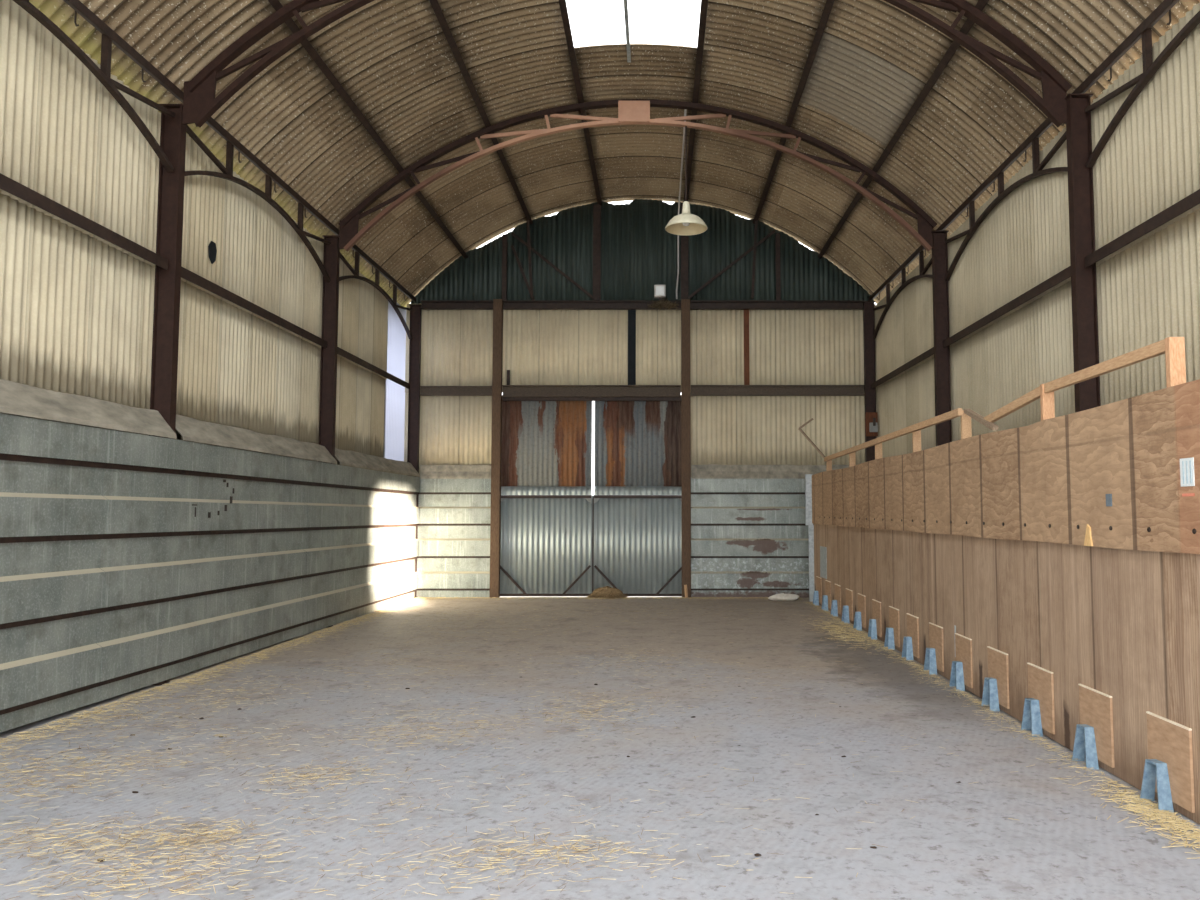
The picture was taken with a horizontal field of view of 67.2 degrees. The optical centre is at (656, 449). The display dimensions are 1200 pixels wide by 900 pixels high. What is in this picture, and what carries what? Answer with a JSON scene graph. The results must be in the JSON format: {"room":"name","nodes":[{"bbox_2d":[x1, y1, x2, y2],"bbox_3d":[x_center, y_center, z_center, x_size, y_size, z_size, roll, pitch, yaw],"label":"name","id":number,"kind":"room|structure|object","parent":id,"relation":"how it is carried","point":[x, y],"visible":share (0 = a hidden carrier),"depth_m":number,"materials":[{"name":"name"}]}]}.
{"room":"farm building","nodes":[
{"label":"farm building","id":0,"kind":"room"},
{"bbox_2d":[0,0,402,474],"bbox_3d":[-5.110,-0.551,9.033,0.050,5.840,18.552,0,-4,0],"label":"wall","id":1,"kind":"structure","parent":0,"point":[77,307],"depth_m":8.82,"materials":[{"name":"beige metal"}]},
{"bbox_2d":[0,173,167,269],"bbox_3d":[-5.017,-2.025,6.953,0.116,0.110,4.380,0,-4,0],"label":"rail","id":2,"kind":"object","parent":1,"relation":"attached to","point":[7,184],"visible":1,"depth_m":7.71,"materials":[{"name":"brown metal"}]},
{"bbox_2d":[0,379,419,732],"bbox_3d":[-4.932,1.058,10.573,0.307,2.758,14.883,0,-4,1],"label":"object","id":3,"kind":"structure","parent":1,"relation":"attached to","point":[129,562],"depth_m":8.81,"materials":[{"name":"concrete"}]},
{"bbox_2d":[208,241,216,263],"bbox_3d":[-5.075,-2.250,10.286,0.010,0.260,0.180,0,-4,0],"label":"plate","id":4,"kind":"object","parent":1,"relation":"attached to","point":[212,250],"visible":1,"depth_m":10.28,"materials":[{"name":"black metal"}]},
{"bbox_2d":[181,266,326,348],"bbox_3d":[-5.017,-1.724,11.402,0.116,0.110,4.300,0,-4,0],"label":"rail","id":5,"kind":"object","parent":1,"relation":"attached to","point":[186,274],"visible":0.86,"depth_m":10.91,"materials":[{"name":"brown metal"}]},
{"bbox_2d":[337,298,409,460],"bbox_3d":[-5.040,-1.333,15.992,0.162,3.340,4.671,0,-4,0],"label":"window","id":6,"kind":"structure","parent":1,"relation":"in","point":[394,414],"depth_m":17.46,"materials":[{"name":"glass"}]},
{"bbox_2d":[0,596,1199,899],"bbox_3d":[-0.330,2.311,8.814,9.580,0.016,18.700,0,-4,0],"label":"floor","id":7,"kind":"structure","parent":0,"point":[938,853],"depth_m":5.82,"materials":[{"name":"concrete"}]},
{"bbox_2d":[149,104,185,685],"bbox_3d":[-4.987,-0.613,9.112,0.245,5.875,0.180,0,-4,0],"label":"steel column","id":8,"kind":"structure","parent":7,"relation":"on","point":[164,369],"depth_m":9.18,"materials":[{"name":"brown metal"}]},
{"bbox_2d":[182,0,1071,127],"bbox_3d":[-0.306,-4.503,9.320,9.127,2.356,0.130,0,-4,0],"label":"roof truss","id":9,"kind":"object","parent":8,"relation":"attached to","point":[200,103],"visible":1,"depth_m":9.28,"materials":[{"name":"red metal"}]},
{"bbox_2d":[268,0,467,258],"bbox_3d":[-3.918,-4.582,9.341,0.120,0.121,18.420,0,-4,0],"label":"purlin","id":10,"kind":"structure","parent":9,"relation":"on","point":[276,4],"depth_m":11.79,"materials":[{"name":"brown metal"}]},
{"bbox_2d":[429,0,532,224],"bbox_3d":[-2.595,-5.290,9.389,0.111,0.113,18.420,0,-4,0],"label":"purlin","id":11,"kind":"structure","parent":9,"relation":"on","point":[435,5],"depth_m":12.58,"materials":[{"name":"brown metal"}]},
{"bbox_2d":[526,219,532,298],"bbox_3d":[-2.570,-3.859,18.212,0.150,1.623,0.050,0,-4,0],"label":"brace","id":12,"kind":"object","parent":11,"relation":"attached to","point":[528,226],"visible":1,"depth_m":18.19,"materials":[{"name":"brown metal"}]},
{"bbox_2d":[559,0,601,205],"bbox_3d":[-1.169,-5.663,9.414,0.096,0.099,18.420,0,-4,0],"label":"purlin","id":13,"kind":"structure","parent":9,"relation":"on","point":[563,6],"depth_m":13.13,"materials":[{"name":"brown metal"}]},
{"bbox_2d":[684,0,707,200],"bbox_3d":[0.589,-5.663,9.414,0.096,0.099,18.420,0,-4,0],"label":"purlin","id":14,"kind":"structure","parent":9,"relation":"on","point":[704,3],"depth_m":12.95,"materials":[{"name":"brown metal"}]},
{"bbox_2d":[753,0,834,223],"bbox_3d":[2.015,-5.290,9.389,0.111,0.113,18.420,0,-4,0],"label":"purlin","id":15,"kind":"structure","parent":9,"relation":"on","point":[829,3],"depth_m":12.59,"materials":[{"name":"brown metal"}]},
{"bbox_2d":[817,0,988,258],"bbox_3d":[3.338,-4.582,9.341,0.120,0.121,18.420,0,-4,0],"label":"purlin","id":16,"kind":"structure","parent":9,"relation":"on","point":[981,4],"depth_m":11.79,"materials":[{"name":"brown metal"}]},
{"bbox_2d":[318,235,339,627],"bbox_3d":[-4.947,-0.315,13.522,0.245,5.875,0.180,0,-4,0],"label":"steel column","id":17,"kind":"structure","parent":7,"relation":"on","point":[331,259],"depth_m":13.59,"materials":[{"name":"brown metal"}]},
{"bbox_2d":[339,99,936,251],"bbox_3d":[-0.290,-4.202,13.760,9.094,2.356,0.130,0,-4,0],"label":"roof truss","id":18,"kind":"object","parent":17,"relation":"attached to","point":[630,111],"visible":1,"depth_m":13.78,"materials":[{"name":"red metal"}]},
{"bbox_2d":[665,126,707,235],"bbox_3d":[0.445,-4.194,13.775,0.650,1.670,0.650,0,-4,0],"label":"pendant lamp","id":19,"kind":"object","parent":18,"relation":"hanging from","point":[686,223],"visible":1,"depth_m":13.77,"materials":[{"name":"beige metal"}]},
{"bbox_2d":[0,597,801,763],"bbox_3d":[-1.064,2.496,11.800,7.796,0.014,12.195,0,-4,0],"label":"straw","id":20,"kind":"object","parent":7,"relation":"on","point":[303,638],"visible":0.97,"depth_m":9.93,"materials":[{"name":"beige plant"}]},
{"bbox_2d":[407,304,421,597],"bbox_3d":[-4.888,-0.007,18.072,0.245,5.875,0.180,0,-4,0],"label":"steel column","id":21,"kind":"structure","parent":7,"relation":"on","point":[416,313],"depth_m":18.14,"materials":[{"name":"brown metal"}]},
{"bbox_2d":[490,299,502,597],"bbox_3d":[-3.210,-0.058,18.020,0.180,5.970,0.150,0,-4,0],"label":"post","id":22,"kind":"object","parent":7,"relation":"on","point":[497,359],"visible":0.98,"depth_m":17.96,"materials":[{"name":"brown metal"}]},
{"bbox_2d":[0,599,1096,899],"bbox_3d":[-1.006,2.414,10.572,7.565,0.012,14.091,0,-4,0],"label":"straw","id":23,"kind":"object","parent":7,"relation":"on","point":[77,758],"visible":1,"depth_m":4.93,"materials":[{"name":"beige plant"}]},
{"bbox_2d":[586,586,627,598],"bbox_3d":[-0.989,2.808,17.722,0.848,0.287,0.401,0,-4,0],"label":"heap","id":24,"kind":"object","parent":7,"relation":"on","point":[604,592],"visible":0.98,"depth_m":17.66,"materials":[{"name":"brown soil"}]},
{"bbox_2d":[681,299,690,597],"bbox_3d":[0.580,-0.058,18.020,0.180,5.970,0.150,0,-4,0],"label":"post","id":25,"kind":"object","parent":7,"relation":"on","point":[685,303],"visible":0.86,"depth_m":17.96,"materials":[{"name":"brown metal"}]},
{"bbox_2d":[684,585,687,596],"bbox_3d":[0.570,2.779,17.723,0.058,0.253,0.050,-4,-5,45],"label":"stick","id":26,"kind":"object","parent":7,"relation":"on","point":[685,586],"visible":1,"depth_m":17.71,"materials":[{"name":"brown wood"}]},
{"bbox_2d":[768,593,798,600],"bbox_3d":[2.418,2.804,17.196,0.604,0.141,0.195,0,-4,0],"label":"sack","id":27,"kind":"object","parent":7,"relation":"on","point":[777,597],"visible":1,"depth_m":17.14,"materials":[{"name":"white fabric"}]},
{"bbox_2d":[862,301,876,461],"bbox_3d":[4.293,-0.042,18.074,0.245,5.945,0.180,0,-4,0],"label":"steel column","id":28,"kind":"structure","parent":7,"relation":"on","point":[868,313],"depth_m":18.18,"materials":[{"name":"brown metal"}]},
{"bbox_2d":[420,300,863,309],"bbox_3d":[-0.300,-2.937,18.250,8.960,0.165,0.100,0,-4,0],"label":"tie beam","id":29,"kind":"structure","parent":28,"relation":"attached to","point":[426,304],"depth_m":18.29,"materials":[{"name":"brown metal"}]},
{"bbox_2d":[502,234,506,299],"bbox_3d":[-3.100,-3.704,18.322,0.090,1.367,0.060,0,-4,0],"label":"stud","id":30,"kind":"object","parent":29,"relation":"on","point":[504,236],"visible":1,"depth_m":18.29,"materials":[{"name":"brown metal"}]},
{"bbox_2d":[511,245,534,299],"bbox_3d":[-2.725,-3.596,18.315,0.496,1.148,0.050,0,-4,0],"label":"brace","id":31,"kind":"object","parent":29,"relation":"on","point":[512,246],"visible":1,"depth_m":18.30,"materials":[{"name":"brown metal"}]},
{"bbox_2d":[511,232,592,298],"bbox_3d":[-2.125,-3.748,18.295,1.681,1.369,0.050,0,-4,0],"label":"brace","id":32,"kind":"object","parent":29,"relation":"on","point":[512,233],"visible":1,"depth_m":18.27,"materials":[{"name":"brown metal"}]},
{"bbox_2d":[593,204,600,299],"bbox_3d":[-1.220,-4.008,18.317,0.150,1.972,0.110,0,-4,0],"label":"stud","id":33,"kind":"object","parent":29,"relation":"on","point":[596,207],"visible":1,"depth_m":18.26,"materials":[{"name":"brown metal"}]},
{"bbox_2d":[654,285,665,299],"bbox_3d":[0.060,-3.175,18.130,0.230,0.294,0.149,0,-4,0],"label":"floodlight","id":34,"kind":"object","parent":29,"relation":"on","point":[659,290],"visible":1,"depth_m":18.06,"materials":[{"name":"grey plastic"}]},
{"bbox_2d":[648,297,678,310],"bbox_3d":[0.122,-2.946,18.145,0.648,0.263,0.336,0,-4,0],"label":"nest","id":35,"kind":"object","parent":29,"relation":"on","point":[664,304],"visible":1,"depth_m":18.11,"materials":[{"name":"brown plant"}]},
{"bbox_2d":[681,204,687,298],"bbox_3d":[0.560,-4.013,18.318,0.150,1.983,0.110,0,-4,0],"label":"stud","id":36,"kind":"object","parent":29,"relation":"on","point":[684,239],"visible":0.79,"depth_m":18.24,"materials":[{"name":"brown metal"}]},
{"bbox_2d":[688,230,775,298],"bbox_3d":[1.525,-3.773,18.297,1.781,1.419,0.050,0,-4,0],"label":"brace","id":37,"kind":"object","parent":29,"relation":"on","point":[773,231],"visible":1,"depth_m":18.27,"materials":[{"name":"brown metal"}]},
{"bbox_2d":[775,233,780,299],"bbox_3d":[2.460,-3.719,18.323,0.090,1.396,0.060,0,-4,0],"label":"stud","id":38,"kind":"object","parent":29,"relation":"on","point":[777,235],"visible":1,"depth_m":18.30,"materials":[{"name":"brown metal"}]},
{"bbox_2d":[865,412,877,435],"bbox_3d":[4.290,-0.517,17.974,0.240,0.480,0.115,0,-4,0],"label":"junction box","id":39,"kind":"object","parent":28,"relation":"attached to","point":[871,418],"visible":1,"depth_m":18.00,"materials":[{"name":"brown plastic"}]},
{"bbox_2d":[869,418,877,431],"bbox_3d":[4.320,-0.498,17.960,0.160,0.280,0.090,0,-4,0],"label":"switch","id":40,"kind":"object","parent":39,"relation":"attached to","point":[873,422],"depth_m":17.93,"materials":[{"name":"metal"}]},
{"bbox_2d":[931,230,951,445],"bbox_3d":[4.293,-0.351,13.505,0.245,5.945,0.180,0,-4,0],"label":"steel column","id":41,"kind":"structure","parent":7,"relation":"on","point":[943,430],"depth_m":13.59,"materials":[{"name":"brown metal"}]},
{"bbox_2d":[869,0,1178,300],"bbox_3d":[4.375,-3.640,9.267,0.115,0.160,18.400,0,-4,0],"label":"beam","id":42,"kind":"structure","parent":41,"relation":"on","point":[1165,6],"depth_m":10.06,"materials":[{"name":"brown metal"}]},
{"bbox_2d":[872,251,931,338],"bbox_3d":[4.375,-2.805,15.966,0.060,0.828,4.478,0,-4,0],"label":"brace","id":43,"kind":"object","parent":42,"relation":"attached to","point":[922,270],"visible":0.9,"depth_m":16.01,"materials":[{"name":"brown metal"}]},
{"bbox_2d":[945,131,1067,280],"bbox_3d":[4.375,-3.111,11.446,0.060,0.828,4.379,0,-4,0],"label":"brace","id":44,"kind":"object","parent":42,"relation":"attached to","point":[1037,166],"visible":0.93,"depth_m":11.43,"materials":[{"name":"brown metal"}]},
{"bbox_2d":[1085,11,1199,167],"bbox_3d":[4.375,-3.414,6.966,0.060,0.828,4.399,0,-4,0],"label":"brace","id":45,"kind":"object","parent":42,"relation":"attached to","point":[1150,68],"visible":1,"depth_m":8.11,"materials":[{"name":"brown metal"}]},
{"bbox_2d":[801,602,1199,858],"bbox_3d":[2.587,2.400,10.367,0.993,0.015,13.039,0,-4,1],"label":"straw","id":46,"kind":"object","parent":7,"relation":"on","point":[1162,815],"visible":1,"depth_m":5.39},
{"bbox_2d":[805,379,1199,823],"bbox_3d":[2.930,1.206,10.383,0.260,2.417,13.278,0,-4,0],"label":"wall","id":47,"kind":"structure","parent":7,"relation":"on","point":[1008,541],"depth_m":6.67,"materials":[{"name":"wood"}]},
{"bbox_2d":[813,576,821,605],"bbox_3d":[2.899,2.564,16.343,0.098,0.512,0.434,0,-4,0],"label":"bracket","id":48,"kind":"object","parent":47,"relation":"attached to","point":[817,598],"visible":1,"depth_m":16.32,"materials":[{"name":"brown wood"}]},
{"bbox_2d":[822,580,830,610],"bbox_3d":[2.899,2.504,15.462,0.098,0.512,0.434,0,-4,0],"label":"bracket","id":49,"kind":"object","parent":47,"relation":"attached to","point":[826,601],"visible":0.98,"depth_m":15.44,"materials":[{"name":"brown wood"}]},
{"bbox_2d":[831,584,840,616],"bbox_3d":[2.899,2.449,14.649,0.098,0.512,0.434,0,-4,0],"label":"bracket","id":50,"kind":"object","parent":47,"relation":"attached to","point":[836,604],"visible":1,"depth_m":14.62,"materials":[{"name":"brown wood"}]},
{"bbox_2d":[841,588,852,623],"bbox_3d":[2.899,2.390,13.774,0.098,0.512,0.434,0,-4,0],"label":"bracket","id":51,"kind":"object","parent":47,"relation":"attached to","point":[847,612],"visible":0.97,"depth_m":13.74,"materials":[{"name":"brown wood"}]},
{"bbox_2d":[853,593,865,630],"bbox_3d":[2.899,2.333,12.932,0.098,0.512,0.434,0,-4,0],"label":"bracket","id":52,"kind":"object","parent":47,"relation":"attached to","point":[860,616],"visible":0.98,"depth_m":12.90,"materials":[{"name":"brown wood"}]},
{"bbox_2d":[868,599,881,639],"bbox_3d":[2.899,2.273,12.043,0.098,0.512,0.434,0,-4,0],"label":"bracket","id":53,"kind":"object","parent":47,"relation":"attached to","point":[875,624],"visible":1,"depth_m":12.02,"materials":[{"name":"brown wood"}]},
{"bbox_2d":[884,606,899,649],"bbox_3d":[2.899,2.213,11.157,0.098,0.512,0.434,0,-4,0],"label":"bracket","id":54,"kind":"object","parent":47,"relation":"attached to","point":[892,635],"visible":0.97,"depth_m":11.12,"materials":[{"name":"brown wood"}]},
{"bbox_2d":[902,613,918,659],"bbox_3d":[2.899,2.158,10.350,0.098,0.512,0.434,0,-4,0],"label":"bracket","id":55,"kind":"object","parent":47,"relation":"attached to","point":[910,648],"visible":0.95,"depth_m":10.33,"materials":[{"name":"brown wood"}]},
{"bbox_2d":[924,622,943,674],"bbox_3d":[2.899,2.099,9.479,0.098,0.512,0.434,0,-4,0],"label":"bracket","id":56,"kind":"object","parent":47,"relation":"attached to","point":[934,655],"visible":0.98,"depth_m":9.45,"materials":[{"name":"brown wood"}]},
{"bbox_2d":[949,633,972,690],"bbox_3d":[2.899,2.042,8.631,0.098,0.512,0.434,0,-4,0],"label":"bracket","id":57,"kind":"object","parent":47,"relation":"attached to","point":[962,668],"visible":1,"depth_m":8.61,"materials":[{"name":"brown wood"}]},
{"bbox_2d":[981,646,1009,710],"bbox_3d":[2.899,1.983,7.763,0.098,0.512,0.434,0,-4,0],"label":"bracket","id":58,"kind":"object","parent":47,"relation":"attached to","point":[996,685],"visible":0.98,"depth_m":7.74,"materials":[{"name":"brown wood"}]},
{"bbox_2d":[824,337,1185,470],"bbox_3d":[2.971,-0.003,10.417,0.128,0.588,10.534,0,-4,0],"label":"handrail","id":59,"kind":"object","parent":47,"relation":"on","point":[1173,348],"visible":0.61,"depth_m":6.87,"materials":[{"name":"beige wood"}]},
{"bbox_2d":[798,418,824,457],"bbox_3d":[2.784,-0.201,15.923,0.538,0.752,0.235,-3,-5,38],"label":"batten","id":60,"kind":"object","parent":59,"relation":"attached to","point":[810,420],"visible":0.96,"depth_m":15.89,"materials":[{"name":"brown wood"}]},
{"bbox_2d":[964,409,998,429],"bbox_3d":[2.960,-0.283,8.248,0.050,0.278,0.792,0,-4,1],"label":"batten","id":61,"kind":"object","parent":59,"relation":"attached to","point":[969,412],"visible":1,"depth_m":8.18,"materials":[{"name":"beige wood"}]},
{"bbox_2d":[1021,663,1054,736],"bbox_3d":[2.899,1.924,6.899,0.098,0.512,0.434,0,-4,0],"label":"bracket","id":62,"kind":"object","parent":47,"relation":"attached to","point":[1038,711],"visible":0.98,"depth_m":6.87,"materials":[{"name":"brown wood"}]},
{"bbox_2d":[1072,684,1114,768],"bbox_3d":[2.899,1.866,6.032,0.098,0.512,0.434,0,-4,0],"label":"bracket","id":63,"kind":"object","parent":47,"relation":"attached to","point":[1094,737],"visible":1,"depth_m":6.01,"materials":[{"name":"brown wood"}]},
{"bbox_2d":[1106,494,1111,505],"bbox_3d":[2.912,0.323,5.806,0.006,0.080,0.070,0,-4,0],"label":"tag","id":64,"kind":"object","parent":47,"relation":"attached to","point":[1108,496],"visible":1,"depth_m":5.80,"materials":[{"name":"grey metal"}]},
{"bbox_2d":[1140,711,1194,812],"bbox_3d":[2.899,1.807,5.165,0.098,0.512,0.434,0,-4,0],"label":"bracket","id":65,"kind":"object","parent":47,"relation":"attached to","point":[1168,768],"visible":0.93,"depth_m":5.14,"materials":[{"name":"brown wood"}]},
{"bbox_2d":[1180,457,1194,496],"bbox_3d":[2.912,0.150,4.949,0.006,0.210,0.125,0,-4,0],"label":"paper label","id":66,"kind":"object","parent":47,"relation":"attached to","point":[1187,478],"visible":1,"depth_m":4.94,"materials":[{"name":"white paper"}]},
{"bbox_2d":[1065,94,1100,412],"bbox_3d":[4.312,-0.654,9.035,0.245,5.945,0.180,0,-4,0],"label":"steel column","id":67,"kind":"structure","parent":7,"relation":"on","point":[1078,126],"depth_m":9.12,"materials":[{"name":"brown metal"}]},
{"bbox_2d":[29,0,1199,306],"bbox_3d":[-0.290,-4.550,9.319,10.287,2.604,18.585,0,-4,0],"label":"ceiling","id":68,"kind":"structure","parent":0,"point":[873,59],"depth_m":12.31,"materials":[{"name":"brown metal"}]},
{"bbox_2d":[63,0,415,301],"bbox_3d":[-4.965,-3.630,9.266,0.115,0.160,18.400,0,-4,0],"label":"beam","id":69,"kind":"structure","parent":68,"relation":"attached to","point":[78,6],"depth_m":10.06,"materials":[{"name":"brown metal"}]},
{"bbox_2d":[13,0,174,171],"bbox_3d":[-4.965,-3.398,7.046,0.060,0.828,4.399,0,-4,0],"label":"brace","id":70,"kind":"object","parent":69,"relation":"attached to","point":[103,74],"visible":1,"depth_m":8.11,"materials":[{"name":"brown metal"}]},
{"bbox_2d":[185,124,330,281],"bbox_3d":[-4.965,-3.097,11.495,0.060,0.828,4.319,0,-4,0],"label":"brace","id":71,"kind":"object","parent":69,"relation":"attached to","point":[227,174],"visible":0.95,"depth_m":11.29,"materials":[{"name":"brown metal"}]},
{"bbox_2d":[339,252,411,338],"bbox_3d":[-4.965,-2.794,15.975,0.060,0.828,4.458,0,-4,0],"label":"brace","id":72,"kind":"object","parent":69,"relation":"attached to","point":[355,272],"visible":0.95,"depth_m":15.97,"materials":[{"name":"brown metal"}]},
{"bbox_2d":[623,0,630,61],"bbox_3d":[-0.290,-5.840,8.584,1.695,0.060,8.540,0,-4,0],"label":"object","id":73,"kind":"structure","parent":68,"relation":"in","point":[624,1],"depth_m":11.96,"materials":[{"name":"grey metal"}]},
{"bbox_2d":[676,109,686,298],"bbox_3d":[0.422,-4.180,16.098,0.089,1.978,4.357,0,-4,0],"label":"conduit","id":74,"kind":"object","parent":68,"relation":"attached to","point":[685,110],"visible":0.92,"depth_m":17.84,"materials":[{"name":"grey plastic"}]},
{"bbox_2d":[404,199,876,473],"bbox_3d":[-0.325,-1.091,18.230,9.552,8.159,0.059,0,-4,0],"label":"wall","id":75,"kind":"structure","parent":0,"point":[541,347],"depth_m":18.30,"materials":[{"name":"beige metal"}]},
{"bbox_2d":[416,464,490,596],"bbox_3d":[-4.045,1.612,17.991,1.490,2.655,0.076,0,-4,0],"label":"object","id":76,"kind":"structure","parent":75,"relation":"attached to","point":[454,501],"depth_m":17.99,"materials":[{"name":"grey concrete"}]},
{"bbox_2d":[420,386,491,395],"bbox_3d":[-4.040,-1.192,18.147,1.460,0.190,0.070,0,-4,0],"label":"rail","id":77,"kind":"object","parent":75,"relation":"attached to","point":[425,390],"visible":1,"depth_m":18.17,"materials":[{"name":"brown metal"}]},
{"bbox_2d":[502,385,680,396],"bbox_3d":[-1.315,-1.184,18.111,3.590,0.230,0.100,0,-4,0],"label":"rail","id":78,"kind":"object","parent":75,"relation":"attached to","point":[508,390],"depth_m":18.14,"materials":[{"name":"brown metal"}]},
{"bbox_2d":[507,370,509,384],"bbox_3d":[-3.000,-1.460,18.185,0.060,0.310,0.030,0,-4,0],"label":"bracket","id":79,"kind":"object","parent":78,"relation":"on","point":[508,371],"visible":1,"depth_m":18.17,"materials":[{"name":"brown metal"}]},
{"bbox_2d":[503,397,680,400],"bbox_3d":[-1.310,-1.027,18.211,3.600,0.070,0.140,0,-4,0],"label":"sliding track","id":80,"kind":"object","parent":75,"relation":"attached to","point":[504,398],"visible":0.79,"depth_m":18.14,"materials":[{"name":"brown metal"}]},
{"bbox_2d":[500,397,592,595],"bbox_3d":[-2.218,0.896,18.048,1.886,4.030,0.123,0,-4,0],"label":"door","id":81,"kind":"structure","parent":80,"relation":"hanging from","point":[547,499],"depth_m":18.06,"materials":[{"name":"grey metal"}]},
{"bbox_2d":[592,401,681,595],"bbox_3d":[-0.372,0.896,18.048,1.847,4.030,0.123,0,-4,0],"label":"door","id":82,"kind":"structure","parent":80,"relation":"hanging from","point":[637,506],"depth_m":18.06,"materials":[{"name":"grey metal"}]},
{"bbox_2d":[628,310,635,384],"bbox_3d":[-0.510,-2.092,18.256,0.160,1.580,0.017,0,-4,0],"label":"strip","id":83,"kind":"object","parent":75,"relation":"attached to","point":[631,313],"visible":1,"depth_m":18.25,"materials":[{"name":"black metal"}]},
{"bbox_2d":[744,310,749,384],"bbox_3d":[1.815,-2.092,18.256,0.110,1.580,0.017,0,-4,0],"label":"strip","id":84,"kind":"object","parent":75,"relation":"attached to","point":[746,312],"visible":1,"depth_m":18.25,"materials":[{"name":"brown metal"}]},
{"bbox_2d":[691,464,848,596],"bbox_3d":[2.425,1.611,17.991,3.510,2.657,0.076,0,-4,0],"label":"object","id":85,"kind":"structure","parent":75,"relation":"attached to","point":[750,535],"depth_m":17.99,"materials":[{"name":"grey concrete"}]},
{"bbox_2d":[691,385,864,395],"bbox_3d":[2.430,-1.202,18.148,3.500,0.210,0.070,0,-4,0],"label":"rail","id":86,"kind":"object","parent":75,"relation":"attached to","point":[696,390],"visible":1,"depth_m":18.17,"materials":[{"name":"brown metal"}]},
{"bbox_2d":[875,3,1199,457],"bbox_3d":[4.450,-0.591,9.036,0.050,5.920,18.552,0,-4,0],"label":"wall","id":87,"kind":"structure","parent":0,"point":[1148,289],"depth_m":9.91,"materials":[{"name":"beige metal"}]},
{"bbox_2d":[871,347,933,388],"bbox_3d":[4.357,-1.421,15.872,0.116,0.110,4.460,0,-4,0],"label":"rail","id":88,"kind":"object","parent":87,"relation":"attached to","point":[930,352],"visible":0.89,"depth_m":15.65,"materials":[{"name":"brown metal"}]},
{"bbox_2d":[943,266,1070,347],"bbox_3d":[4.357,-1.727,11.353,0.116,0.110,4.360,0,-4,0],"label":"rail","id":89,"kind":"object","parent":87,"relation":"attached to","point":[1064,274],"visible":0.93,"depth_m":10.90,"materials":[{"name":"brown metal"}]},
{"bbox_2d":[1084,189,1199,267],"bbox_3d":[4.357,-2.030,6.873,0.116,0.110,4.380,0,-4,0],"label":"rail","id":90,"kind":"object","parent":87,"relation":"attached to","point":[1193,199],"visible":1,"depth_m":7.93,"materials":[{"name":"brown metal"}]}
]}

